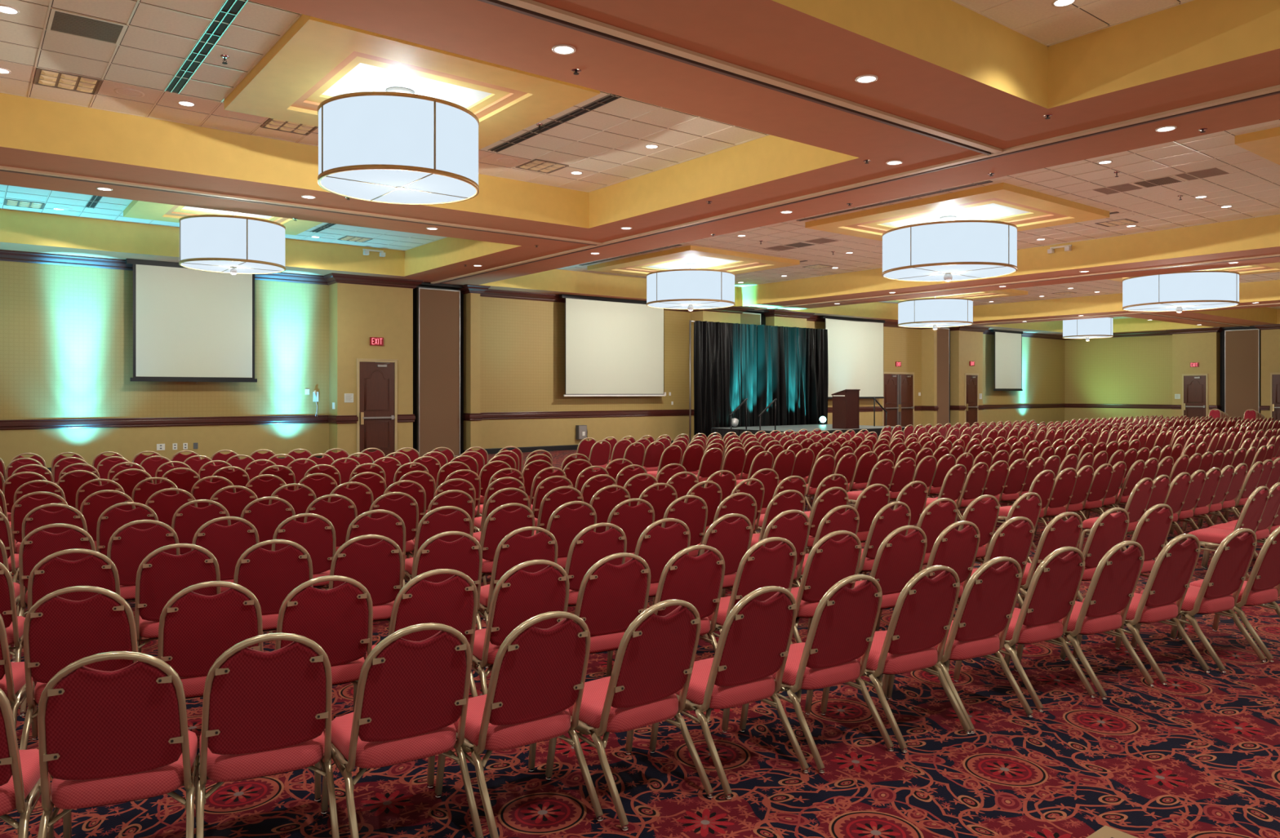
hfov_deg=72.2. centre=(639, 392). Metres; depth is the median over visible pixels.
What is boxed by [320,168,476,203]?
diffuser
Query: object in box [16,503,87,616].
banquet chair
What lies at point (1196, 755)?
floor
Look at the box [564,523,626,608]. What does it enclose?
banquet chair
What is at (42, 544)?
banquet chair
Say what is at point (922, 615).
banquet chair
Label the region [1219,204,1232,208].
recessed light
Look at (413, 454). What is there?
banquet chair
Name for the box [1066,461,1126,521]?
banquet chair
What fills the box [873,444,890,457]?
banquet chair
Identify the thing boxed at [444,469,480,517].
banquet chair
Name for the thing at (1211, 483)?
banquet chair
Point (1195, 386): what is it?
door
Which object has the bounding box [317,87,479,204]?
pendant lamp
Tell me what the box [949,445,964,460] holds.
banquet chair
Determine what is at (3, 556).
banquet chair
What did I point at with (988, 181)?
ceiling vent
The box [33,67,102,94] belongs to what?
recessed light
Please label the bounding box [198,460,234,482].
banquet chair
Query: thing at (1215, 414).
banquet chair
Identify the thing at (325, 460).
banquet chair
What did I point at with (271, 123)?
recessed light
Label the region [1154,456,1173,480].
banquet chair
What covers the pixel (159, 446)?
wall outlet
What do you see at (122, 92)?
grille
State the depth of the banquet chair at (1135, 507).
8.75 m
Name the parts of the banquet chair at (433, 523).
leg, seat, backrest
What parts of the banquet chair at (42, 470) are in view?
backrest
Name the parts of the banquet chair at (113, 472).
backrest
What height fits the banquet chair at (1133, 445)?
0.849 m
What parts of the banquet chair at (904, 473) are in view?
seat, backrest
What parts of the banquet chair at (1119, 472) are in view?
seat, frame, backrest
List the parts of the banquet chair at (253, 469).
frame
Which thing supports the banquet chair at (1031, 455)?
on the floor
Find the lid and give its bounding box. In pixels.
[1086,826,1137,837]
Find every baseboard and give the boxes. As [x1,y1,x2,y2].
[5,456,356,472]
[462,440,691,453]
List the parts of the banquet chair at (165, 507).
frame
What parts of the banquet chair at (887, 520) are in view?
seat, backrest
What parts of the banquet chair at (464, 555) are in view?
frame, backrest, leg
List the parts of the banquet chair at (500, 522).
seat, backrest, frame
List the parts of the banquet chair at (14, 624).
backrest, frame, seat, leg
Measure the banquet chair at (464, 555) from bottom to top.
0.861 m
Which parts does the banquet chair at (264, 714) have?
leg, leg, seat, frame, backrest, leg, leg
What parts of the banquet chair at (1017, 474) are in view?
seat, backrest, frame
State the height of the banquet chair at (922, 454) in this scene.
0.849 m
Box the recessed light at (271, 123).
[260,118,318,135]
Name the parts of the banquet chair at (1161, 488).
frame, backrest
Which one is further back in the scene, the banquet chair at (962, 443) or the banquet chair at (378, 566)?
the banquet chair at (962, 443)
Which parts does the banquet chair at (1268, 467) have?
leg, leg, backrest, frame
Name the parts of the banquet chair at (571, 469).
frame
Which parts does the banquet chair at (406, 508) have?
backrest, seat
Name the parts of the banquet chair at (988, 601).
leg, leg, seat, frame, backrest, leg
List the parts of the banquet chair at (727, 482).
frame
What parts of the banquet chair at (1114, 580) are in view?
leg, leg, leg, seat, frame, backrest, leg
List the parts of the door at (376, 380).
lock plate, panel moulding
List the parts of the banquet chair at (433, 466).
frame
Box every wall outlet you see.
[156,444,164,450]
[172,443,177,449]
[182,443,187,449]
[193,443,197,448]
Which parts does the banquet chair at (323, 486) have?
frame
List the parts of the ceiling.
cloud panel, cloud panel, cloud panel, cloud panel, cloud panel, cloud panel, cloud panel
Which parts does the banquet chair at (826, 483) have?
seat, backrest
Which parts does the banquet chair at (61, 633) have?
leg, seat, backrest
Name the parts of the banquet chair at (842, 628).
leg, leg, leg, seat, frame, backrest, leg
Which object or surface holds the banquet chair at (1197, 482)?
on the floor
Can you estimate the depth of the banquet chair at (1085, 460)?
12.32 m
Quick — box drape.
[689,320,828,442]
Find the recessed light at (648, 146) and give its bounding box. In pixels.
[644,144,658,148]
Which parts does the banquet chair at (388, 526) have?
backrest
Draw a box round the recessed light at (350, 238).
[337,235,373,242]
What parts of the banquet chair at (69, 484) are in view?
frame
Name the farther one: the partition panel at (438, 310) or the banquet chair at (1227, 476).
the partition panel at (438, 310)
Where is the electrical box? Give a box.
[576,425,588,441]
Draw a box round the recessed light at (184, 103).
[177,100,195,106]
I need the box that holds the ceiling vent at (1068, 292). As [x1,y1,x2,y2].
[1051,291,1075,294]
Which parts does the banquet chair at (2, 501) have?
backrest, frame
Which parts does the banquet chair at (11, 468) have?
backrest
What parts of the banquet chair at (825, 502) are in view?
seat, backrest, frame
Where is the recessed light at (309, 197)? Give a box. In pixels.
[301,195,315,199]
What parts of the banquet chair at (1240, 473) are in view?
leg, seat, backrest, frame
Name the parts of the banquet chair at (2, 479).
backrest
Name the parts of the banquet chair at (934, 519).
seat, frame, backrest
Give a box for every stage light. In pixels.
[732,417,738,427]
[818,416,826,424]
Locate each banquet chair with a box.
[0,457,6,480]
[0,471,4,491]
[0,489,11,528]
[0,506,18,581]
[0,511,27,597]
[0,539,21,650]
[0,562,25,695]
[0,613,38,741]
[0,688,54,837]
[2,471,47,521]
[5,457,42,479]
[9,491,67,582]
[10,464,53,483]
[11,453,46,467]
[12,523,96,662]
[13,480,66,543]
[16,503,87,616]
[19,548,120,717]
[19,586,138,750]
[37,651,199,837]
[51,452,84,475]
[53,457,88,484]
[57,470,102,508]
[58,463,100,479]
[75,479,124,511]
[80,489,135,549]
[92,451,123,468]
[96,456,132,485]
[96,502,158,556]
[106,462,146,484]
[106,520,179,602]
[111,468,153,497]
[131,451,163,466]
[131,477,178,508]
[134,543,221,653]
[139,455,173,484]
[145,488,197,531]
[155,461,191,484]
[157,581,263,698]
[160,467,200,493]
[170,450,201,466]
[171,499,231,555]
[183,455,215,475]
[190,475,235,508]
[191,516,264,635]
[195,632,339,837]
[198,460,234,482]
[208,485,257,524]
[209,466,249,493]
[210,449,240,466]
[226,454,256,471]
[233,539,312,631]
[240,497,295,551]
[244,459,279,479]
[245,474,287,505]
[248,449,277,464]
[257,465,295,490]
[266,453,295,470]
[268,483,316,523]
[268,513,336,641]
[274,575,373,775]
[284,448,312,463]
[287,458,319,490]
[296,473,337,502]
[303,464,341,485]
[303,494,357,551]
[304,453,334,470]
[320,622,484,837]
[321,448,349,462]
[327,481,373,516]
[328,457,359,488]
[328,534,403,629]
[344,453,373,469]
[345,509,405,586]
[346,471,386,501]
[349,463,386,482]
[357,448,385,462]
[368,492,418,558]
[369,457,401,488]
[371,568,477,697]
[382,452,411,467]
[383,480,426,523]
[393,447,419,462]
[393,462,429,483]
[397,471,435,513]
[404,506,472,582]
[409,456,440,483]
[411,489,475,558]
[412,531,488,669]
[420,451,448,467]
[428,447,454,462]
[433,478,475,528]
[435,461,470,489]
[435,611,603,837]
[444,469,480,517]
[448,455,478,475]
[457,451,484,475]
[463,446,488,465]
[471,560,569,695]
[472,488,529,586]
[473,468,524,533]
[473,476,525,533]
[475,461,512,508]
[478,526,557,625]
[480,502,534,620]
[488,454,515,471]
[493,450,519,473]
[497,446,523,473]
[521,459,554,499]
[523,453,552,468]
[525,449,552,462]
[529,466,566,511]
[532,475,573,526]
[533,486,583,535]
[545,599,713,832]
[546,501,596,570]
[560,453,589,471]
[563,459,593,488]
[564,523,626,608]
[572,552,650,677]
[574,466,608,493]
[580,474,617,503]
[588,440,610,471]
[589,484,630,533]
[604,439,631,466]
[604,458,635,479]
[604,498,654,563]
[614,545,724,659]
[615,464,647,489]
[622,442,644,469]
[623,473,658,506]
[634,518,690,605]
[636,483,677,526]
[642,441,664,471]
[646,444,682,478]
[648,586,808,800]
[656,463,687,490]
[657,440,686,466]
[661,495,707,557]
[664,471,698,502]
[680,444,704,475]
[684,480,722,534]
[686,440,704,450]
[687,448,723,488]
[697,443,724,487]
[697,492,756,553]
[698,513,752,643]
[703,470,736,501]
[707,537,796,644]
[720,442,743,470]
[720,446,746,479]
[720,510,810,597]
[730,478,764,533]
[736,451,773,485]
[737,445,765,479]
[739,574,893,774]
[742,440,761,479]
[747,468,778,533]
[750,489,805,547]
[755,475,808,554]
[764,440,780,451]
[765,444,784,467]
[772,449,795,483]
[782,439,799,453]
[784,443,803,456]
[791,448,814,498]
[791,530,862,643]
[792,505,859,583]
[804,454,835,511]
[804,474,848,519]
[804,487,848,554]
[805,442,823,473]
[805,447,835,497]
[808,453,857,508]
[820,565,971,754]
[824,441,841,455]
[831,446,853,479]
[841,440,856,451]
[847,459,894,506]
[848,450,895,503]
[848,451,878,506]
[853,444,871,462]
[853,484,889,573]
[854,525,927,609]
[857,502,911,581]
[858,440,873,454]
[871,439,888,454]
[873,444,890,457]
[875,520,980,631]
[886,556,1032,735]
[888,457,915,501]
[890,443,906,466]
[893,480,928,534]
[894,448,915,501]
[894,455,937,499]
[906,442,921,455]
[915,448,933,497]
[916,497,958,565]
[921,440,936,453]
[924,464,966,521]
[927,454,955,497]
[929,446,950,497]
[934,453,973,494]
[935,462,988,518]
[937,440,952,452]
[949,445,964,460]
[951,439,964,449]
[953,546,1095,713]
[957,494,999,564]
[957,516,1034,607]
[964,451,992,484]
[964,460,1008,507]
[965,444,984,459]
[975,492,1041,563]
[983,443,996,456]
[991,450,1012,506]
[995,442,1010,455]
[996,470,1055,551]
[997,458,1028,504]
[1005,457,1048,521]
[1007,455,1060,519]
[1008,448,1023,466]
[1009,441,1023,454]
[1013,541,1154,701]
[1018,511,1082,608]
[1023,440,1038,458]
[1024,447,1039,463]
[1034,467,1080,542]
[1038,440,1050,457]
[1038,446,1054,462]
[1050,465,1093,520]
[1053,445,1066,464]
[1057,453,1078,475]
[1065,444,1079,458]
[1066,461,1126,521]
[1071,463,1113,529]
[1072,533,1209,685]
[1075,452,1095,510]
[1075,503,1173,601]
[1076,443,1093,466]
[1076,507,1128,602]
[1078,477,1155,559]
[1085,459,1145,519]
[1092,442,1106,457]
[1092,451,1109,510]
[1101,457,1158,509]
[1105,441,1121,488]
[1106,449,1125,503]
[1110,475,1170,559]
[1118,440,1129,453]
[1120,448,1137,506]
[1121,447,1149,484]
[1128,439,1140,452]
[1130,528,1266,673]
[1148,446,1160,462]
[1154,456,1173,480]
[1158,444,1172,463]
[1163,472,1191,542]
[1168,465,1234,535]
[1169,454,1189,483]
[1169,467,1221,536]
[1170,444,1182,466]
[1171,470,1206,542]
[1177,526,1279,662]
[1182,443,1196,458]
[1182,463,1247,531]
[1184,453,1201,475]
[1187,486,1269,580]
[1195,442,1206,457]
[1197,452,1213,475]
[1200,461,1263,528]
[1200,482,1279,568]
[1208,408,1221,419]
[1210,450,1224,472]
[1210,459,1273,522]
[1220,448,1234,471]
[1222,457,1279,518]
[1226,506,1279,542]
[1231,448,1246,468]
[1242,446,1256,475]
[1243,408,1257,422]
[1250,445,1266,467]
[1263,444,1275,462]
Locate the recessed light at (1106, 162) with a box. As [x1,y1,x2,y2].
[1097,160,1112,164]
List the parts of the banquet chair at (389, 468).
frame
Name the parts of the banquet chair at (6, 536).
backrest, frame, seat, leg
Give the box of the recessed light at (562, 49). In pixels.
[551,44,575,54]
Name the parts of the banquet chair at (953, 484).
seat, backrest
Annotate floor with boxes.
[0,449,1279,837]
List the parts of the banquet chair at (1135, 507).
leg, seat, frame, backrest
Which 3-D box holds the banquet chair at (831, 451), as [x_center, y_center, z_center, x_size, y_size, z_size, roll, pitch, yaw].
[2.712,1.264,13.695,0.463,0.849,0.588,0,0,-38]
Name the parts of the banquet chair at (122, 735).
leg, leg, backrest, seat, leg, leg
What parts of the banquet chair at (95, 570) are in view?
leg, backrest, frame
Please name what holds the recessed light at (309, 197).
in the ceiling
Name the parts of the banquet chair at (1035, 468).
seat, frame, backrest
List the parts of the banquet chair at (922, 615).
leg, leg, leg, seat, frame, backrest, leg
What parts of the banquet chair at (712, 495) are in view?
backrest, frame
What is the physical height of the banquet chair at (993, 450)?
0.849 m
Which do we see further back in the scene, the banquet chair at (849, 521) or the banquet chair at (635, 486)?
the banquet chair at (635, 486)
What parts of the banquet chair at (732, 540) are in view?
frame, backrest, seat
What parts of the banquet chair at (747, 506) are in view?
backrest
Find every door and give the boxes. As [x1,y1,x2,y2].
[356,358,397,457]
[882,372,914,429]
[964,373,978,426]
[1182,373,1208,419]
[1270,373,1279,422]
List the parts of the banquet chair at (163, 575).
seat, backrest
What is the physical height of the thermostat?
0.130 m
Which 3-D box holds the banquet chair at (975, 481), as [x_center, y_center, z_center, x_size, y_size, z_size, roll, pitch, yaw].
[3.950,1.270,10.818,0.472,0.861,0.592,0,0,-38]
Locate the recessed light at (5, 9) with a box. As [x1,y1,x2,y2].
[0,4,19,14]
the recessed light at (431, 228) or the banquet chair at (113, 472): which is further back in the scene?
the recessed light at (431, 228)
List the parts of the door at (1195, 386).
panel moulding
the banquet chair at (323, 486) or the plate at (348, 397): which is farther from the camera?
the plate at (348, 397)
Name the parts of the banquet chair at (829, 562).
leg, seat, leg, backrest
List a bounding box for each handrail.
[728,398,747,435]
[758,398,777,433]
[873,398,888,426]
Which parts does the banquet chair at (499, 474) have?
seat, frame, backrest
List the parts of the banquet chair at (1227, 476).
leg, seat, frame, backrest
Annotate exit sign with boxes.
[369,337,383,346]
[895,361,901,366]
[968,361,974,365]
[1190,362,1198,367]
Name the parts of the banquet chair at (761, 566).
leg, seat, backrest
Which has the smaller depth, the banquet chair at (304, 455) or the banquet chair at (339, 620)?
the banquet chair at (339, 620)
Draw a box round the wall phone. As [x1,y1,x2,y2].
[312,390,318,417]
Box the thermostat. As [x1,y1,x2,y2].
[305,389,309,394]
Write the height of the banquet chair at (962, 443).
0.849 m
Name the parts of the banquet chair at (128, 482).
frame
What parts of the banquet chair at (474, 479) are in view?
backrest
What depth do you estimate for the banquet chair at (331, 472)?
10.32 m
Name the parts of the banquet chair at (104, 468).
frame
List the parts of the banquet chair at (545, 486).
seat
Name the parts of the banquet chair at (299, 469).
frame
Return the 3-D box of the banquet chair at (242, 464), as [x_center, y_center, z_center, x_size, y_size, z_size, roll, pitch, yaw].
[-5.524,1.264,12.164,0.463,0.849,0.588,0,0,-23]
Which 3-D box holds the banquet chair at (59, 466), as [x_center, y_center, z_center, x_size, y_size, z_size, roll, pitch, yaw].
[-7.536,1.270,11.710,0.472,0.861,0.592,0,0,-24]
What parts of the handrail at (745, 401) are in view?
rail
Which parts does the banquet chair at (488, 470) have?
seat, backrest, frame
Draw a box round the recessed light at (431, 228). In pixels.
[426,227,438,230]
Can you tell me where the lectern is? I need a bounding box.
[831,389,860,429]
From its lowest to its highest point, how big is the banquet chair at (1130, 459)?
0.849 m
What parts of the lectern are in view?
moulding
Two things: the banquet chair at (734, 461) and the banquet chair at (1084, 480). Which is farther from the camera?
the banquet chair at (734, 461)
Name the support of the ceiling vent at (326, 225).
in the ceiling
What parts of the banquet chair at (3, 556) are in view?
backrest, frame, seat, leg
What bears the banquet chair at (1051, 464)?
on the floor
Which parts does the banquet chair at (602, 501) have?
frame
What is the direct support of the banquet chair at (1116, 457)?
on the floor
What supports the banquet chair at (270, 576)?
on the floor
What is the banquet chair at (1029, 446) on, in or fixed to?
on the floor
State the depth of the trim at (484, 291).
24.93 m
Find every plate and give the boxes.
[344,393,353,402]
[1174,394,1180,399]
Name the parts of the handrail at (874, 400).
rail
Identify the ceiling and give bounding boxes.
[0,0,1279,335]
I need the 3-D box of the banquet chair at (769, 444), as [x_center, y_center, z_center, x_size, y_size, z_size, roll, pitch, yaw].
[2.204,1.264,15.716,0.463,0.849,0.588,0,0,-37]
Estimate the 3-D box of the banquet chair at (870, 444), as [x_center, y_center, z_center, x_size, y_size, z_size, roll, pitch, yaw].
[3.900,1.264,15.915,0.463,0.849,0.588,0,0,-38]
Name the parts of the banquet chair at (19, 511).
seat, frame, backrest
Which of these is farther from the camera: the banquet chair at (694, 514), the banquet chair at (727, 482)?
the banquet chair at (727, 482)
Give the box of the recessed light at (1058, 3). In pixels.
[1051,0,1075,7]
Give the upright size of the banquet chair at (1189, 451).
0.849 m
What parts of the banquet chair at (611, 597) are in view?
seat, leg, frame, backrest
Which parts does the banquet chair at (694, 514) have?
backrest, seat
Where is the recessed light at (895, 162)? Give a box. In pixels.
[885,160,902,164]
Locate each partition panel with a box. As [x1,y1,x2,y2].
[417,287,460,457]
[740,312,760,324]
[937,328,949,427]
[1224,328,1260,420]
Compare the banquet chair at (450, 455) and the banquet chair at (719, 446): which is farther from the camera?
the banquet chair at (719, 446)
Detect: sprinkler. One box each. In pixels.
[220,54,229,64]
[536,123,542,130]
[571,68,581,75]
[1043,114,1052,119]
[1198,128,1207,133]
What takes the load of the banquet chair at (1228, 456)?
on the floor
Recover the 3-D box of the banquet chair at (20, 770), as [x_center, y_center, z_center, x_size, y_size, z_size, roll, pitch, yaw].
[-2.282,1.270,2.922,0.472,0.861,0.592,0,0,-23]
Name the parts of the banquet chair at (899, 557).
seat, frame, backrest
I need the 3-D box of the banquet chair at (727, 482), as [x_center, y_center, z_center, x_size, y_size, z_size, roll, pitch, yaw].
[0.763,1.270,9.759,0.472,0.861,0.592,0,0,-30]
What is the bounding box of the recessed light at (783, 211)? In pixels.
[780,210,792,213]
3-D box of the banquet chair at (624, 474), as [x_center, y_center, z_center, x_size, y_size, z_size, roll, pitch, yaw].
[-0.202,1.270,10.495,0.472,0.861,0.592,0,0,-28]
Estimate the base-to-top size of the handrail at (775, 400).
1.311 m
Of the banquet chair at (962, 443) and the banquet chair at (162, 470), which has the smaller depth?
the banquet chair at (162, 470)
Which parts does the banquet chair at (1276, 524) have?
seat, backrest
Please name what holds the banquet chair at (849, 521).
on the floor
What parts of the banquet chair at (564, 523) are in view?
seat, frame, backrest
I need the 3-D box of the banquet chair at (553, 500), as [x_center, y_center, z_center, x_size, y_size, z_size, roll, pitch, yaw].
[-0.801,1.270,8.134,0.472,0.861,0.592,0,0,-26]
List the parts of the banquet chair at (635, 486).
frame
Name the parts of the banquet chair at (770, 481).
frame, seat, backrest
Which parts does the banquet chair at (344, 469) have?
frame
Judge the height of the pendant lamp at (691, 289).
1.264 m
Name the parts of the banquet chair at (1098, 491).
seat, frame, backrest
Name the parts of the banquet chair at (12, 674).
backrest, seat, frame, leg, leg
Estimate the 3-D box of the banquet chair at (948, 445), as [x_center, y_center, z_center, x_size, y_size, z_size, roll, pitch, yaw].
[5.261,1.264,15.751,0.463,0.849,0.588,0,0,-37]
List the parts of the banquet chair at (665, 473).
frame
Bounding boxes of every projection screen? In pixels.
[125,258,257,383]
[559,293,665,396]
[820,315,884,399]
[990,329,1022,391]
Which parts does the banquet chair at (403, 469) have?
backrest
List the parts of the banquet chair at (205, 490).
frame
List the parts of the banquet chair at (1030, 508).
frame, backrest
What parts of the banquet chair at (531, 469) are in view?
frame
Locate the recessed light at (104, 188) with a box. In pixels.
[96,186,112,191]
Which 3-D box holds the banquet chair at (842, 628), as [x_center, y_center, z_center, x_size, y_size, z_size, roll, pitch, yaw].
[0.849,1.270,4.282,0.472,0.861,0.592,0,0,-32]
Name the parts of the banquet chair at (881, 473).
seat, backrest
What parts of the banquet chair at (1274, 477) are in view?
backrest, frame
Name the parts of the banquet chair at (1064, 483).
seat, frame, backrest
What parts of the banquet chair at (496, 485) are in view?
seat, backrest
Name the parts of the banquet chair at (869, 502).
seat, frame, backrest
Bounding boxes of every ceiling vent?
[46,8,128,45]
[84,195,102,208]
[164,0,248,93]
[310,222,336,232]
[488,93,622,152]
[579,244,682,266]
[782,241,817,248]
[795,180,992,221]
[802,264,833,269]
[1051,291,1075,294]
[1094,218,1138,226]
[1130,176,1185,188]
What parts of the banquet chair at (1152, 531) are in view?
seat, frame, backrest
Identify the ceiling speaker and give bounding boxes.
[53,206,72,210]
[113,88,144,97]
[320,235,334,238]
[496,158,517,164]
[1116,213,1134,217]
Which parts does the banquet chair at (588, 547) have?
seat, backrest, frame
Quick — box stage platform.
[711,424,905,440]
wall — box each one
[0,260,1064,469]
[1064,325,1279,422]
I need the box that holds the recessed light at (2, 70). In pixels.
[0,66,11,74]
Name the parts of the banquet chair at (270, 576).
seat, frame, backrest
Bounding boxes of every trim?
[0,165,601,245]
[0,249,423,288]
[0,414,415,430]
[431,84,1279,284]
[458,284,749,314]
[462,409,693,421]
[477,0,1002,155]
[754,253,1279,310]
[763,310,939,329]
[827,405,938,412]
[948,325,1223,340]
[950,404,1221,410]
[973,302,1279,324]
[1140,313,1249,326]
[1253,324,1279,330]
[1258,405,1270,410]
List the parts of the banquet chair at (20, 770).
backrest, seat, frame, leg, leg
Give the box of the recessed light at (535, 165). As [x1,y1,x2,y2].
[515,159,568,173]
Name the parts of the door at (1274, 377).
lock plate, panel moulding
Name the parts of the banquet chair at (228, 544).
frame, backrest, seat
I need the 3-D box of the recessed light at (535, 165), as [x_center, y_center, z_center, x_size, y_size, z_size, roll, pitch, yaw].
[-1.501,-3.466,13.473,0.604,0.022,0.604,0,0,-38]
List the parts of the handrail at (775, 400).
rail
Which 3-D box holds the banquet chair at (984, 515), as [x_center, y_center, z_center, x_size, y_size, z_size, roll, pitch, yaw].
[2.706,1.270,7.456,0.472,0.861,0.592,0,0,-29]
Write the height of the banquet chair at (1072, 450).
0.849 m
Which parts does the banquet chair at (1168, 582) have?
leg, leg, seat, leg, frame, backrest, leg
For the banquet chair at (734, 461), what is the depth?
13.72 m
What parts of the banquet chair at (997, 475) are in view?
seat, frame, backrest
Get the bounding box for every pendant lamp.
[178,211,285,275]
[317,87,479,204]
[646,262,735,311]
[881,215,1017,281]
[897,296,973,329]
[1062,317,1113,341]
[1122,271,1239,312]
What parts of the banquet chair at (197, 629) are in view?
seat, backrest, frame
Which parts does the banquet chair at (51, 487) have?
backrest, frame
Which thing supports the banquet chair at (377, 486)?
on the floor
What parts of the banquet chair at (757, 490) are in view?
backrest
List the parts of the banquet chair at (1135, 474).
leg, seat, frame, backrest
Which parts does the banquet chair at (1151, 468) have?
backrest, frame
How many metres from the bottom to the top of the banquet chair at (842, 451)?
0.849 m
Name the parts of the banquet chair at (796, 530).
leg, backrest, frame, seat, leg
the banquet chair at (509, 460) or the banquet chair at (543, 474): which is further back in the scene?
the banquet chair at (509, 460)
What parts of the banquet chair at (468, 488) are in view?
backrest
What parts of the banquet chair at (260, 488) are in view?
frame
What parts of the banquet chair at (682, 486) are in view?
frame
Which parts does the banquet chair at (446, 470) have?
backrest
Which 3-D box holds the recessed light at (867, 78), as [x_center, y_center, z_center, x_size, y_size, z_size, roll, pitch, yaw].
[2.055,-2.845,7.966,0.200,0.010,0.200,0,0,-38]
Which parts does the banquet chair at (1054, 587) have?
leg, leg, leg, seat, frame, backrest, leg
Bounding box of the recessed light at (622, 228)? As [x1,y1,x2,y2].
[620,226,631,229]
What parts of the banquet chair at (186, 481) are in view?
frame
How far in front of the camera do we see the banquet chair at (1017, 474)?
11.22 m
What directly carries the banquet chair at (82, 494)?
on the floor
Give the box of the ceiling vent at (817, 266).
[802,264,833,269]
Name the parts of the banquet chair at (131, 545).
seat, frame, backrest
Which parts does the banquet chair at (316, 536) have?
frame, backrest, seat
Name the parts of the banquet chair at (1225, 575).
leg, leg, seat, leg, frame, backrest, leg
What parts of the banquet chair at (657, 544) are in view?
seat, frame, backrest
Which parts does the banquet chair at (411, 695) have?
leg, leg, seat, frame, backrest, leg, leg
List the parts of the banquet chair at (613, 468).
frame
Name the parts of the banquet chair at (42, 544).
leg, seat, backrest, frame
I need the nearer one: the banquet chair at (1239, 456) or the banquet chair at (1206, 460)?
the banquet chair at (1206, 460)
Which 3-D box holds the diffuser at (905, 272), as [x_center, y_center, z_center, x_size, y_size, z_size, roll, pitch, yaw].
[6.073,-2.366,17.317,2.460,0.008,2.460,0,0,-38]
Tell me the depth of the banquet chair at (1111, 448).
15.24 m
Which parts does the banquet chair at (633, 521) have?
seat, frame, backrest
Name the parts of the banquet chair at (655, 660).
leg, leg, seat, leg, frame, backrest, leg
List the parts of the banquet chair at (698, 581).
seat, backrest, frame, leg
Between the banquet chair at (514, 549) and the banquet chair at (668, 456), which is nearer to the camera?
the banquet chair at (514, 549)
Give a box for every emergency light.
[362,248,385,257]
[1047,244,1071,253]
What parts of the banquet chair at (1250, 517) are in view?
leg, seat, frame, backrest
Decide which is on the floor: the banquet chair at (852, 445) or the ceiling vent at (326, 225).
the banquet chair at (852, 445)
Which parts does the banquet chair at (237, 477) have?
frame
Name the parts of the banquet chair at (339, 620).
frame, backrest, seat, leg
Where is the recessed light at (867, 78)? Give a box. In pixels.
[855,74,878,83]
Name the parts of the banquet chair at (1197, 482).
seat, frame, backrest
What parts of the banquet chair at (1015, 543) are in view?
seat, frame, backrest, leg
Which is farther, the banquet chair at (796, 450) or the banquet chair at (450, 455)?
the banquet chair at (796, 450)
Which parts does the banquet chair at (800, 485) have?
seat, frame, backrest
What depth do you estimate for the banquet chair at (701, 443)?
15.76 m
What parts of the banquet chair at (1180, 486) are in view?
seat, frame, backrest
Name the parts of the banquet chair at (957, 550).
leg, backrest, frame, seat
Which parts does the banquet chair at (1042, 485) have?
seat, frame, backrest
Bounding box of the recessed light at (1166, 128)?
[1155,125,1177,132]
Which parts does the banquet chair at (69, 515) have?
leg, backrest, frame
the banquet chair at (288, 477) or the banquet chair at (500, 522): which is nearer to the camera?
the banquet chair at (500, 522)
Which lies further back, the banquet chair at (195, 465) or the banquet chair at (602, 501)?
the banquet chair at (195, 465)
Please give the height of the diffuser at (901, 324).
0.008 m
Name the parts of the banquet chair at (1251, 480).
leg, leg, seat, frame, backrest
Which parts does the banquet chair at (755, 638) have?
leg, leg, seat, leg, frame, backrest, leg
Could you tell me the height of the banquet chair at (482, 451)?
0.849 m
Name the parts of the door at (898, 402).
panel moulding, vertical rod, panel moulding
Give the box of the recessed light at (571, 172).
[570,171,582,174]
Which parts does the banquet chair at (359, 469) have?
backrest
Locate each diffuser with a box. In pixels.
[180,260,284,273]
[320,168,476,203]
[647,300,733,309]
[883,264,1015,280]
[899,322,971,327]
[1065,336,1111,338]
[1123,302,1238,311]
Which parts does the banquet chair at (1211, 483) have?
leg, seat, frame, backrest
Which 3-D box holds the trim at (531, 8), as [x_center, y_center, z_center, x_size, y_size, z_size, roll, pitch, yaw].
[-1.991,-2.836,5.554,15.670,0.031,0.185,0,0,-38]
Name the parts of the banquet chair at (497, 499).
seat, frame, backrest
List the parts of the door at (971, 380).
panel moulding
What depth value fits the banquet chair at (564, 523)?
6.84 m
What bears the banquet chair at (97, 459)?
on the floor
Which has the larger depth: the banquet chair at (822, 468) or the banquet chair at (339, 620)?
the banquet chair at (822, 468)
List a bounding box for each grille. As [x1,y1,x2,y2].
[117,89,141,96]
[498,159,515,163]
[784,242,813,248]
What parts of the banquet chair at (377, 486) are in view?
frame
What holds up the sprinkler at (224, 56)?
attached to the ceiling
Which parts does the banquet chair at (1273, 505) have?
leg, seat, backrest, frame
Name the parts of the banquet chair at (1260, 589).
leg, leg, seat, leg, frame, backrest, leg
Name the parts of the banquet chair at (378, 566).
frame, backrest, seat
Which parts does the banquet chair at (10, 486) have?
seat, frame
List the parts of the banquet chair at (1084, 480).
seat, frame, backrest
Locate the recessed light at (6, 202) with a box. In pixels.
[3,199,44,208]
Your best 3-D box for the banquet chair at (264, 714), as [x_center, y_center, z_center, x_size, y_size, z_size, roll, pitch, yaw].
[-1.411,1.270,3.306,0.472,0.861,0.592,0,0,-27]
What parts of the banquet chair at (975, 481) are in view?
seat, frame, backrest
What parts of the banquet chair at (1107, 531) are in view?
leg, seat, frame, backrest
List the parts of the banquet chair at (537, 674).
leg, leg, seat, frame, leg, backrest, leg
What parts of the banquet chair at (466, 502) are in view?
frame, backrest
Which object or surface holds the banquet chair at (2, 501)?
on the floor
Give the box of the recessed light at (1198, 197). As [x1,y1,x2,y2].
[1194,195,1207,198]

